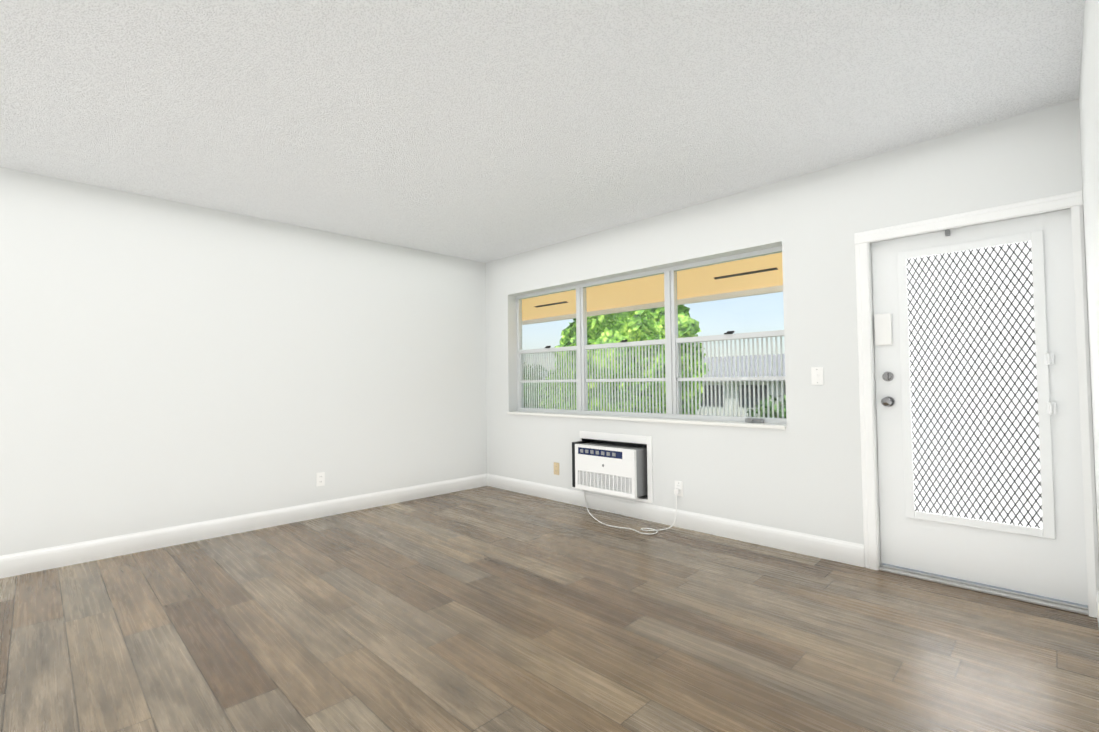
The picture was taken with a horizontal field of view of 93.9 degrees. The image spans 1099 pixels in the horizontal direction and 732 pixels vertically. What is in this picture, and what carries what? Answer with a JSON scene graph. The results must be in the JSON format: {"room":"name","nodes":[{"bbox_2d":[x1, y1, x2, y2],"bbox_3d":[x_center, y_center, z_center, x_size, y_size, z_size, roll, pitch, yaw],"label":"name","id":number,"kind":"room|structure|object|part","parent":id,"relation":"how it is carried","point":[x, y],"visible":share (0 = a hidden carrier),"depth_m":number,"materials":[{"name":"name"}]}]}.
{"room":"empty living room","nodes":[
{"label":"empty living room","id":0,"kind":"room"},
{"bbox_2d":[0,167,486,555],"bbox_3d":[-3.039,0.040,3.563,0.200,2.500,6.400,-2,-3,45],"label":"wall","id":1,"kind":"structure","parent":0,"point":[164,363],"depth_m":3.88,"materials":[{"name":"white paint"}]},
{"bbox_2d":[0,474,487,578],"bbox_3d":[-2.950,1.220,3.451,0.014,0.133,6.400,-2,-3,45],"label":"baseboard","id":2,"kind":"structure","parent":1,"relation":"attached to","point":[26,562],"depth_m":3.84,"materials":[{"name":"white paint"}]},
{"bbox_2d":[316,472,324,486],"bbox_3d":[-1.981,0.980,4.438,0.008,0.115,0.070,-2,-3,45],"label":"electrical outlet","id":3,"kind":"object","parent":1,"relation":"attached to","point":[320,479],"visible":1,"depth_m":4.43,"materials":[{"name":"white plastic"}]},
{"bbox_2d":[0,0,1084,262],"bbox_3d":[-1.328,-1.357,1.888,5.070,0.150,6.800,-2,-3,45],"label":"ceiling","id":4,"kind":"structure","parent":0,"point":[484,130],"depth_m":2.45,"materials":[{"name":"white paint"}]},
{"bbox_2d":[0,486,1098,731],"bbox_3d":[-1.299,1.276,1.806,5.070,0.120,6.800,-2,-3,45],"label":"floor","id":5,"kind":"structure","parent":0,"point":[486,608],"depth_m":2.30,"materials":[{"name":"wood"}]},
{"bbox_2d":[485,99,1098,560],"bbox_3d":[1.015,0.015,4.185,5.070,2.500,0.200,-2,-3,45],"label":"wall","id":6,"kind":"structure","parent":0,"point":[801,471],"depth_m":3.42,"materials":[{"name":"white paint"}]},
{"bbox_2d":[554,462,558,474],"bbox_3d":[0.067,0.993,4.962,0.070,0.115,0.008,-2,-3,45],"label":"electrical outlet","id":7,"kind":"object","parent":6,"relation":"attached to","point":[556,468],"visible":1,"depth_m":4.96,"materials":[{"name":"beige plastic"}]},
{"bbox_2d":[572,431,679,534],"bbox_3d":[0.619,0.928,4.338,1.042,0.688,0.614,-2,-3,45],"label":"air conditioner","id":8,"kind":"object","parent":6,"relation":"attached to","point":[616,465],"visible":0.96,"depth_m":4.33,"materials":[{"name":"white paint"}]},
{"bbox_3d":[0.562,0.860,4.467,0.784,0.542,0.014,-2,-3,45],"label":"trim","id":9,"kind":"part","parent":8,"relation":"part of","materials":[{"name":"white paint"}]},
{"bbox_3d":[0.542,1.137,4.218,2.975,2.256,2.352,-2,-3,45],"label":"cord","id":10,"kind":"part","parent":8,"relation":"part of","materials":[{"name":"white plastic"}]},
{"bbox_2d":[507,412,785,428],"bbox_3d":[0.617,0.457,4.503,2.866,0.026,0.146,-2,-3,45],"label":"window sill","id":11,"kind":"structure","parent":6,"relation":"attached to","point":[674,421],"depth_m":4.11,"materials":[{"name":"white paint"}]},
{"bbox_2d":[516,246,785,423],"bbox_3d":[0.674,-0.180,4.588,2.870,1.252,0.066,-2,-3,45],"label":"window","id":12,"kind":"structure","parent":6,"relation":"in","point":[671,341],"depth_m":4.31,"materials":[{"name":"clear glass"}]},
{"bbox_2d":[545,331,733,347],"bbox_3d":[0.672,-0.224,4.560,2.021,0.020,0.028,-2,-3,45],"label":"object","id":13,"kind":"structure","parent":12,"relation":"attached to","point":[728,332],"depth_m":4.53,"materials":[{"name":"black plastic"}]},
{"bbox_2d":[745,418,763,422],"bbox_3d":[1.469,0.394,3.696,0.120,0.029,0.080,-2,-3,45],"label":"operator","id":14,"kind":"object","parent":12,"relation":"attached to","point":[753,420],"visible":1,"depth_m":3.68,"materials":[{"name":"grey metal"}]},
{"bbox_2d":[522,252,782,320],"bbox_3d":[1.883,-0.876,4.080,8.900,0.305,0.849,-2,-3,45],"label":"porch ceiling","id":15,"kind":"structure","parent":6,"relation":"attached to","point":[772,259],"depth_m":5.02,"materials":[{"name":"brown"}]},
{"bbox_2d":[522,285,782,324],"bbox_3d":[2.194,-0.710,4.387,8.900,0.095,0.030,-2,-3,45],"label":"valance","id":16,"kind":"object","parent":15,"relation":"attached to","point":[775,289],"depth_m":5.24,"materials":[{"name":"white metal"}]},
{"bbox_2d":[534,267,777,307],"bbox_3d":[0.858,-0.767,5.279,2.910,0.015,0.047,-2,-3,45],"label":"slots of the window awning canopy","id":17,"kind":"object","parent":15,"relation":"attached to","point":[763,270],"depth_m":4.51,"materials":[{"name":"brown"}]},
{"bbox_2d":[522,336,783,417],"bbox_3d":[0.729,0.133,4.630,2.910,0.686,0.024,-2,-3,45],"label":"bars","id":18,"kind":"object","parent":6,"relation":"attached to","point":[532,399],"depth_m":4.46,"materials":[{"name":"white metal"}]},
{"bbox_2d":[488,474,863,566],"bbox_3d":[0.616,1.210,4.407,3.660,0.133,0.014,-2,-3,45],"label":"baseboard","id":19,"kind":"structure","parent":6,"relation":"attached to","point":[846,552],"depth_m":3.86,"materials":[{"name":"white paint"}]},
{"bbox_2d":[675,481,682,496],"bbox_3d":[1.013,0.960,4.019,0.070,0.115,0.008,-2,-3,45],"label":"electrical outlet","id":20,"kind":"object","parent":6,"relation":"attached to","point":[678,484],"visible":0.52,"depth_m":4.01,"materials":[{"name":"white plastic"}]},
{"bbox_2d":[811,367,823,384],"bbox_3d":[1.731,0.065,3.317,0.070,0.115,0.017,-2,-3,45],"label":"light switch","id":21,"kind":"object","parent":6,"relation":"attached to","point":[817,375],"visible":1,"depth_m":3.32,"materials":[{"name":"white plastic"}]},
{"bbox_2d":[854,191,1098,617],"bbox_3d":[2.318,0.187,2.871,0.979,2.045,0.216,-2,-3,45],"label":"door frame","id":22,"kind":"structure","parent":6,"relation":"attached to","point":[1072,201],"depth_m":2.82,"materials":[{"name":"white paint"}]},
{"bbox_2d":[871,209,1087,604],"bbox_3d":[2.319,0.203,2.842,0.870,1.950,0.044,-2,-3,45],"label":"entry door","id":23,"kind":"structure","parent":6,"relation":"in","point":[1056,568],"depth_m":2.70,"materials":[{"name":"white paint"}]},
{"bbox_2d":[874,313,891,345],"bbox_3d":[2.019,-0.221,3.103,0.087,0.190,0.022,-2,-3,45],"label":"sensor box","id":24,"kind":"object","parent":23,"relation":"attached to","point":[883,328],"visible":1,"depth_m":3.09,"materials":[{"name":"white plastic"}]},
{"bbox_2d":[882,372,894,406],"bbox_3d":[2.027,0.139,3.075,0.063,0.212,0.040,-2,-3,45],"label":"door lock","id":25,"kind":"object","parent":23,"relation":"attached to","point":[887,376],"visible":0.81,"depth_m":3.07,"materials":[{"name":"silver metal"}]},
{"bbox_2d":[945,229,949,235],"bbox_3d":[2.243,-0.751,2.892,0.020,0.033,0.020,-2,-3,45],"label":"pin","id":26,"kind":"object","parent":23,"relation":"attached to","point":[947,232],"visible":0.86,"depth_m":2.88,"materials":[{"name":"grey metal"}]},
{"bbox_2d":[881,231,1055,538],"bbox_3d":[2.266,0.098,2.828,0.743,1.560,0.104,-2,-3,45],"label":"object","id":27,"kind":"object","parent":23,"relation":"attached to","point":[1042,360],"depth_m":2.80,"materials":[{"name":"white metal"}]},
{"bbox_3d":[2.001,0.213,3.046,0.054,0.054,0.043,-2,-3,45],"label":"knob","id":28,"kind":"part","parent":27,"relation":"part of","materials":[{"name":"silver metal"}]},
{"bbox_2d":[907,241,1042,527],"bbox_3d":[2.306,0.098,2.815,0.550,1.483,0.004,-2,-3,45],"label":"grille","id":29,"kind":"object","parent":27,"relation":"attached to","point":[1035,476],"visible":1,"depth_m":2.80,"materials":[{"name":"silver metal"}]},
{"bbox_2d":[879,563,1088,615],"bbox_3d":[2.353,1.196,2.835,0.875,0.024,0.230,-2,-3,45],"label":"door threshold sill","id":30,"kind":"structure","parent":6,"relation":"attached to","point":[1017,595],"depth_m":2.73,"materials":[{"name":"silver metal"}]},
{"bbox_2d":[1078,0,1098,554],"bbox_3d":[0.412,-0.106,0.130,0.200,2.500,6.400,-2,-3,45],"label":"wall","id":31,"kind":"structure","parent":0,"point":[1088,98],"depth_m":1.97,"materials":[{"name":"white paint"}]},
{"bbox_2d":[1096,591,1098,626],"bbox_3d":[0.349,1.080,0.168,0.014,0.133,6.400,-2,-3,45],"label":"baseboard","id":32,"kind":"structure","parent":31,"relation":"attached to","point":[1097,596],"depth_m":2.36,"materials":[{"name":"white paint"}]},
{"label":"outside","id":33,"kind":"structure","parent":0,"visible":0},
{"bbox_3d":[24.168,6.043,65.972,130.000,0.200,119.400,-2,-3,45],"label":"ground","id":34,"kind":"structure","parent":33,"visible":0},
{"bbox_2d":[524,383,541,407],"bbox_3d":[7.339,2.996,35.386,31.528,4.351,3.935,-2,-3,45],"label":"hedge","id":35,"kind":"object","parent":34,"relation":"on","point":[530,394],"depth_m":42.14,"materials":[{"name":"green plant"}]},
{"bbox_2d":[524,362,548,379],"bbox_3d":[-2.910,2.615,54.481,8.282,6.574,6.971,-2,-3,45],"label":"tree","id":36,"kind":"object","parent":34,"relation":"on","point":[532,372],"depth_m":53.79,"materials":[{"name":"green plant"}]},
{"bbox_3d":[-3.337,1.654,54.955,6.488,3.401,4.768,-2,-3,45],"label":"crown","id":37,"kind":"part","parent":36,"relation":"part of","materials":[{"name":"green plant"}]},
{"bbox_2d":[537,369,563,408],"bbox_3d":[1.899,2.293,27.061,5.444,5.404,5.310,-2,-3,45],"label":"tree","id":38,"kind":"object","parent":34,"relation":"on","point":[548,393],"depth_m":26.11,"materials":[{"name":"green plant"}]},
{"bbox_3d":[2.001,1.476,26.930,4.957,2.920,4.672,-2,-3,45],"label":"crown","id":39,"kind":"part","parent":38,"relation":"part of","materials":[{"name":"green plant"}]},
{"bbox_2d":[552,305,708,414],"bbox_3d":[2.703,0.880,17.321,5.162,7.590,5.108,-2,-3,45],"label":"tree","id":40,"kind":"object","parent":34,"relation":"on","point":[651,318],"depth_m":15.54,"materials":[{"name":"green plant"}]},
{"bbox_2d":[697,354,785,416],"bbox_3d":[12.685,2.117,28.356,20.200,5.550,10.220,-2,-3,45],"label":"building","id":41,"kind":"structure","parent":34,"relation":"on","point":[751,375],"depth_m":25.81,"materials":[{"name":"grey"}]},
{"bbox_2d":[747,395,785,417],"bbox_3d":[10.615,2.859,21.250,4.863,3.716,4.864,-2,-3,45],"label":"tree","id":42,"kind":"object","parent":34,"relation":"on","point":[770,410],"depth_m":21.32,"materials":[{"name":"green plant"}]},
{"bbox_3d":[10.481,2.295,21.486,3.126,2.320,3.838,-2,-3,45],"label":"crown","id":43,"kind":"part","parent":42,"relation":"part of","materials":[{"name":"green plant"}]}
]}

